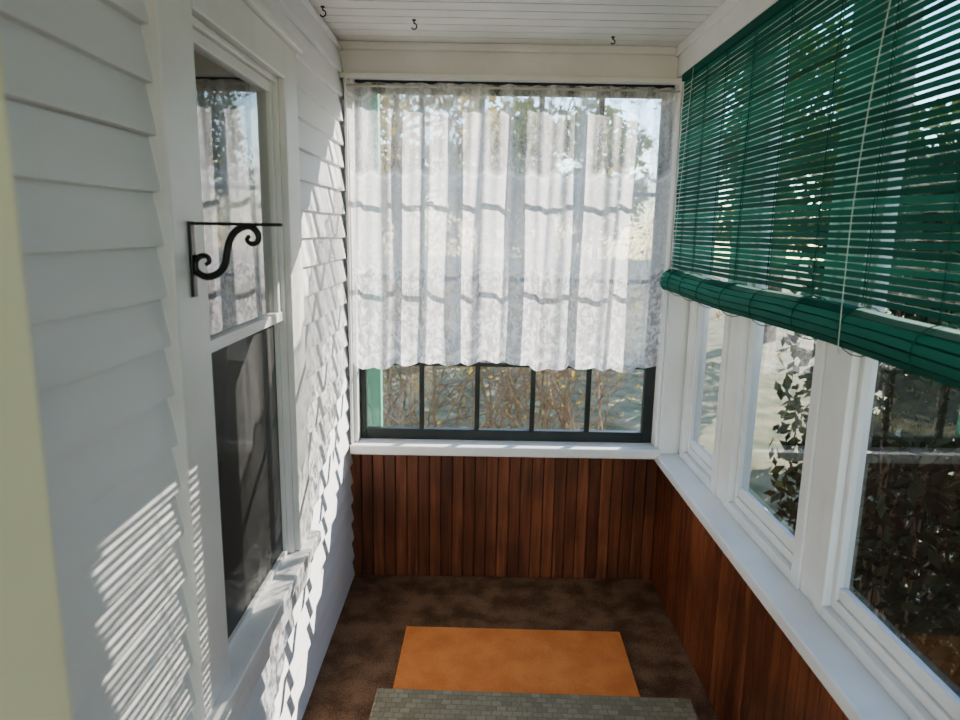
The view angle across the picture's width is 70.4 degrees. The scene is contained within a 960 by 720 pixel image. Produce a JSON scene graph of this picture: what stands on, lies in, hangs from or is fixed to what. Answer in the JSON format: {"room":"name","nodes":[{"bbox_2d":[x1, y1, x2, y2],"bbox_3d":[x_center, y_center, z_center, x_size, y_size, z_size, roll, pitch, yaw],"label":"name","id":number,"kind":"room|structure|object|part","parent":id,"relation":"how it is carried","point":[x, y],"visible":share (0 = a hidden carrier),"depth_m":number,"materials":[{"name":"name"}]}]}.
{"room":"sunroom","nodes":[
{"label":"sunroom","id":0,"kind":"room"},
{"bbox_2d":[0,0,354,719],"bbox_3d":[-0.628,0.231,1.053,0.116,2.338,3.980,1,11,0],"label":"wall","id":1,"kind":"structure","parent":0,"point":[76,73],"depth_m":1.09,"materials":[{"name":"paint"}]},
{"bbox_2d":[0,57,71,719],"bbox_3d":[-0.443,0.349,0.505,0.244,2.310,0.090,1,11,0],"label":"door frame","id":2,"kind":"structure","parent":1,"relation":"attached to","point":[33,670],"depth_m":0.47,"materials":[{"name":"beige paint"}]},
{"bbox_2d":[141,0,320,719],"bbox_3d":[-0.583,-0.017,1.703,0.120,1.675,0.930,1,11,0],"label":"window frame","id":3,"kind":"structure","parent":1,"relation":"attached to","point":[223,681],"depth_m":1.41,"materials":[{"name":"white paint"}]},
{"bbox_2d":[187,221,282,296],"bbox_3d":[-0.460,-0.189,1.288,0.175,0.142,0.018,1,11,0],"label":"bracket","id":4,"kind":"object","parent":1,"relation":"attached to","point":[194,259],"visible":1,"depth_m":1.28,"materials":[{"name":"black metal"}]},
{"bbox_2d":[193,28,287,651],"bbox_3d":[-0.602,-0.022,1.703,0.053,1.384,0.586,1,11,0],"label":"window","id":5,"kind":"structure","parent":1,"relation":"in","point":[202,45],"depth_m":1.87,"materials":[{"name":"white paint"}]},
{"bbox_2d":[211,325,282,638],"bbox_3d":[-0.603,0.290,1.761,0.001,0.712,0.558,1,11,0],"label":"screen","id":6,"kind":"object","parent":5,"relation":"attached to","point":[244,370],"visible":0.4,"depth_m":1.76,"materials":[{"name":"grey"}]},
{"bbox_3d":[-0.612,0.303,1.765,0.043,0.722,0.586,1,11,0],"label":"lower sash","id":7,"kind":"part","parent":5,"relation":"part of","materials":[{"name":"clear glass"}]},
{"bbox_2d":[344,77,360,442],"bbox_3d":[-0.544,-0.400,2.945,0.030,1.538,0.165,1,11,0],"label":"trim","id":8,"kind":"structure","parent":1,"relation":"attached to","point":[354,372],"depth_m":2.91,"materials":[{"name":"white paint"}]},
{"bbox_2d":[339,41,683,84],"bbox_3d":[0.195,-1.203,2.796,1.520,0.140,0.175,1,11,0],"label":"trim","id":9,"kind":"structure","parent":1,"relation":"attached to","point":[361,60],"depth_m":2.73,"materials":[{"name":"white paint"}]},
{"bbox_2d":[346,82,680,372],"bbox_3d":[0.124,-0.525,2.828,1.334,1.170,0.055,1,11,0],"label":"lace curtain","id":10,"kind":"object","parent":9,"relation":"hanging from","point":[414,219],"visible":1,"depth_m":2.83,"materials":[{"name":"fabric"}]},
{"bbox_3d":[0.134,-1.085,2.716,1.334,0.010,0.010,1,11,0],"label":"rod","id":11,"kind":"part","parent":10,"relation":"part of","materials":[{"name":"metal"}]},
{"bbox_2d":[194,50,259,335],"bbox_3d":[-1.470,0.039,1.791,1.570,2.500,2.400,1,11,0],"label":"window pane","id":12,"kind":"structure","parent":0,"point":[223,99],"depth_m":2.82,"materials":[{"name":"clear glass"}]},
{"bbox_2d":[350,454,658,578],"bbox_3d":[0.161,0.706,3.192,1.520,0.620,0.114,1,11,0],"label":"wall","id":13,"kind":"structure","parent":0,"point":[478,516],"depth_m":3.14,"materials":[{"name":"brown wood"}]},
{"bbox_2d":[350,438,660,458],"bbox_3d":[0.111,0.407,3.056,1.372,0.067,0.130,1,11,0],"label":"trim","id":14,"kind":"structure","parent":13,"relation":"on","point":[364,446],"depth_m":2.99,"materials":[{"name":"white paint"}]},
{"bbox_2d":[355,80,674,442],"bbox_3d":[0.131,-0.392,2.962,1.320,1.538,0.035,1,11,0],"label":"window","id":15,"kind":"structure","parent":13,"relation":"in","point":[421,432],"depth_m":3.04,"materials":[{"name":"paint"}]},
{"bbox_2d":[302,574,718,719],"bbox_3d":[0.113,1.439,1.324,1.680,0.120,4.060,1,11,0],"label":"floor","id":16,"kind":"structure","parent":0,"point":[362,656],"depth_m":2.84,"materials":[{"name":"carpet"}]},
{"bbox_2d":[393,626,639,696],"bbox_3d":[0.130,1.136,2.569,0.870,0.008,0.410,1,11,1],"label":"doormat","id":17,"kind":"object","parent":16,"relation":"on","point":[569,662],"visible":0.86,"depth_m":2.55,"materials":[{"name":"orange fabric"}]},
{"bbox_2d":[369,688,698,719],"bbox_3d":[0.175,1.226,2.046,1.090,0.010,0.660,1,11,1],"label":"doormat","id":18,"kind":"object","parent":16,"relation":"on","point":[388,704],"visible":1,"depth_m":2.30,"materials":[{"name":"grey fabric"}]},
{"bbox_2d":[308,0,725,46],"bbox_3d":[0.155,-0.969,0.874,1.680,0.120,4.080,1,11,0],"label":"ceiling","id":19,"kind":"structure","parent":0,"point":[666,23],"depth_m":2.40,"materials":[{"name":"paint"}]},
{"bbox_2d":[675,0,848,77],"bbox_3d":[0.885,-0.825,0.814,0.215,0.115,3.910,1,11,0],"label":"trim","id":20,"kind":"structure","parent":19,"relation":"attached to","point":[731,16],"depth_m":2.25,"materials":[{"name":"white paint"}]},
{"bbox_2d":[660,0,959,389],"bbox_3d":[0.797,-0.443,1.434,0.119,0.868,2.685,1,11,0],"label":"blind","id":21,"kind":"object","parent":20,"relation":"hanging from","point":[929,351],"visible":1,"depth_m":1.52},
{"bbox_3d":[0.804,-0.856,1.355,0.024,0.027,2.685,1,11,0],"label":"head rail","id":22,"kind":"part","parent":21,"relation":"part of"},
{"bbox_2d":[651,468,848,719],"bbox_3d":[0.872,1.099,1.258,0.134,0.600,4.060,1,11,0],"label":"wall","id":23,"kind":"structure","parent":0,"point":[746,666],"depth_m":2.25,"materials":[{"name":"brown wood"}]},
{"bbox_2d":[651,77,727,453],"bbox_3d":[0.885,-0.373,2.951,0.190,1.575,0.180,1,11,0],"label":"trim","id":24,"kind":"structure","parent":23,"relation":"attached to","point":[670,371],"depth_m":2.92,"materials":[{"name":"white paint"}]},
{"bbox_2d":[654,454,910,719],"bbox_3d":[0.864,0.798,1.190,0.180,0.065,4.040,1,11,0],"label":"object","id":25,"kind":"structure","parent":23,"relation":"on","point":[858,694],"depth_m":1.78,"materials":[{"name":"white paint"}]},
{"bbox_2d":[679,48,753,494],"bbox_3d":[0.914,-0.310,2.622,0.052,1.575,0.460,1,11,0],"label":"frame","id":26,"kind":"object","parent":25,"relation":"on","point":[700,461],"visible":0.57,"depth_m":2.81,"materials":[{"name":"white paint"}]},
{"bbox_2d":[722,0,866,588],"bbox_3d":[0.913,-0.194,2.018,0.052,1.575,0.590,1,11,0],"label":"frame","id":27,"kind":"object","parent":25,"relation":"on","point":[784,549],"visible":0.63,"depth_m":2.18,"materials":[{"name":"white paint"}]},
{"bbox_2d":[813,0,959,719],"bbox_3d":[0.912,-0.067,1.350,0.052,1.575,0.590,1,11,0],"label":"frame","id":28,"kind":"object","parent":25,"relation":"on","point":[920,693],"visible":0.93,"depth_m":1.62,"materials":[{"name":"white paint"}]},
{"bbox_2d":[716,0,922,603],"bbox_3d":[0.935,0.053,0.724,0.085,1.575,3.405,1,11,0],"label":"trim","id":29,"kind":"structure","parent":23,"relation":"attached to","point":[833,364],"depth_m":1.79,"materials":[{"name":"white paint"}]},
{"label":"outside","id":30,"kind":"structure","parent":0,"visible":0},
{"bbox_2d":[347,261,959,671],"bbox_3d":[4.983,-1.386,20.091,70.000,0.050,80.000,1,11,0],"label":"lawn","id":31,"kind":"structure","parent":30,"point":[769,404],"depth_m":9.58,"materials":[{"name":"plant"}]},
{"bbox_2d":[365,94,382,425],"bbox_3d":[-0.501,0.116,3.209,0.075,3.150,0.060,1,11,0],"label":"porch post","id":32,"kind":"object","parent":31,"relation":"on","point":[374,375],"visible":0.07,"depth_m":3.17,"materials":[{"name":"green paint"}]},
{"bbox_2d":[344,94,520,334],"bbox_3d":[-1.681,-3.634,14.454,5.301,6.272,5.392,-8,14,-40],"label":"tree","id":33,"kind":"object","parent":31,"relation":"on","point":[493,110],"visible":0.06,"depth_m":14.03,"materials":[{"name":"green plant"}]},
{"bbox_2d":[380,95,535,426],"bbox_3d":[-0.930,-1.094,7.253,4.101,4.048,3.674,-4,12,-26],"label":"bare shrub","id":34,"kind":"object","parent":31,"relation":"on","point":[404,398],"visible":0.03,"depth_m":7.02,"materials":[{"name":"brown plant"}]},
{"bbox_2d":[382,275,553,427],"bbox_3d":[-0.728,-0.204,6.255,3.804,3.036,3.618,2,11,5],"label":"bare shrub","id":35,"kind":"object","parent":31,"relation":"on","point":[401,423],"visible":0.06,"depth_m":6.01,"materials":[{"name":"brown plant"}]},
{"bbox_2d":[381,126,631,427],"bbox_3d":[-0.747,-0.279,6.014,4.556,3.050,3.427,-2,11,-17],"label":"bare shrub","id":36,"kind":"object","parent":31,"relation":"on","point":[411,367],"visible":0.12,"depth_m":6.11,"materials":[{"name":"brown plant"}]},
{"bbox_2d":[382,271,643,428],"bbox_3d":[-0.464,-0.196,5.800,3.793,2.807,3.460,-1,11,-10],"label":"bare shrub","id":37,"kind":"object","parent":31,"relation":"on","point":[432,372],"visible":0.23,"depth_m":5.95,"materials":[{"name":"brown plant"}]},
{"bbox_2d":[380,103,656,429],"bbox_3d":[-0.585,-0.867,6.901,5.562,3.923,4.550,-4,12,-26],"label":"bare shrub","id":38,"kind":"object","parent":31,"relation":"on","point":[442,395],"visible":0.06,"depth_m":7.01,"materials":[{"name":"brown plant"}]},
{"bbox_2d":[395,146,643,429],"bbox_3d":[0.345,-0.352,6.150,3.338,3.161,2.983,2,11,5],"label":"bare shrub","id":39,"kind":"object","parent":31,"relation":"on","point":[568,419],"visible":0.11,"depth_m":5.89,"materials":[{"name":"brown plant"}]},
{"bbox_2d":[458,97,652,321],"bbox_3d":[1.581,-4.110,16.550,5.249,6.535,5.398,2,11,6],"label":"tree","id":40,"kind":"object","parent":31,"relation":"on","point":[621,143],"visible":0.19,"depth_m":14.81,"materials":[{"name":"green plant"}]},
{"bbox_2d":[344,103,798,430],"bbox_3d":[0.153,-1.009,6.429,4.061,4.654,4.049,-4,12,-24],"label":"bare shrub","id":41,"kind":"object","parent":31,"relation":"on","point":[514,110],"visible":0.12,"depth_m":6.76,"materials":[{"name":"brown plant"}]},
{"bbox_2d":[384,95,787,447],"bbox_3d":[0.675,-0.936,6.520,4.846,4.023,3.459,1,11,0],"label":"bare shrub","id":42,"kind":"object","parent":31,"relation":"on","point":[535,136],"visible":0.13,"depth_m":6.55,"materials":[{"name":"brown plant"}]},
{"bbox_2d":[395,124,780,429],"bbox_3d":[0.786,-0.376,5.596,3.223,3.277,3.764,-9,15,-42],"label":"bare shrub","id":43,"kind":"object","parent":31,"relation":"on","point":[542,401],"visible":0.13,"depth_m":5.76,"materials":[{"name":"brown plant"}]},
{"bbox_2d":[716,16,919,340],"bbox_3d":[6.395,-3.964,14.487,4.968,7.185,4.870,1,11,0],"label":"tree","id":44,"kind":"object","parent":31,"relation":"on","point":[770,332],"visible":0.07,"depth_m":13.24,"materials":[{"name":"green plant"}]},
{"bbox_2d":[764,123,959,697],"bbox_3d":[2.234,0.560,1.809,1.257,2.980,4.660,1,11,0],"label":"hedge","id":45,"kind":"object","parent":31,"relation":"on","point":[934,423],"visible":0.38,"depth_m":3.02,"materials":[{"name":"green plant"}]},
{"bbox_2d":[886,97,959,410],"bbox_3d":[5.564,-1.117,8.127,2.743,3.961,2.653,1,11,0],"label":"tree","id":46,"kind":"object","parent":31,"relation":"on","point":[958,101],"visible":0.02,"depth_m":7.84,"materials":[{"name":"green plant"}]}
]}

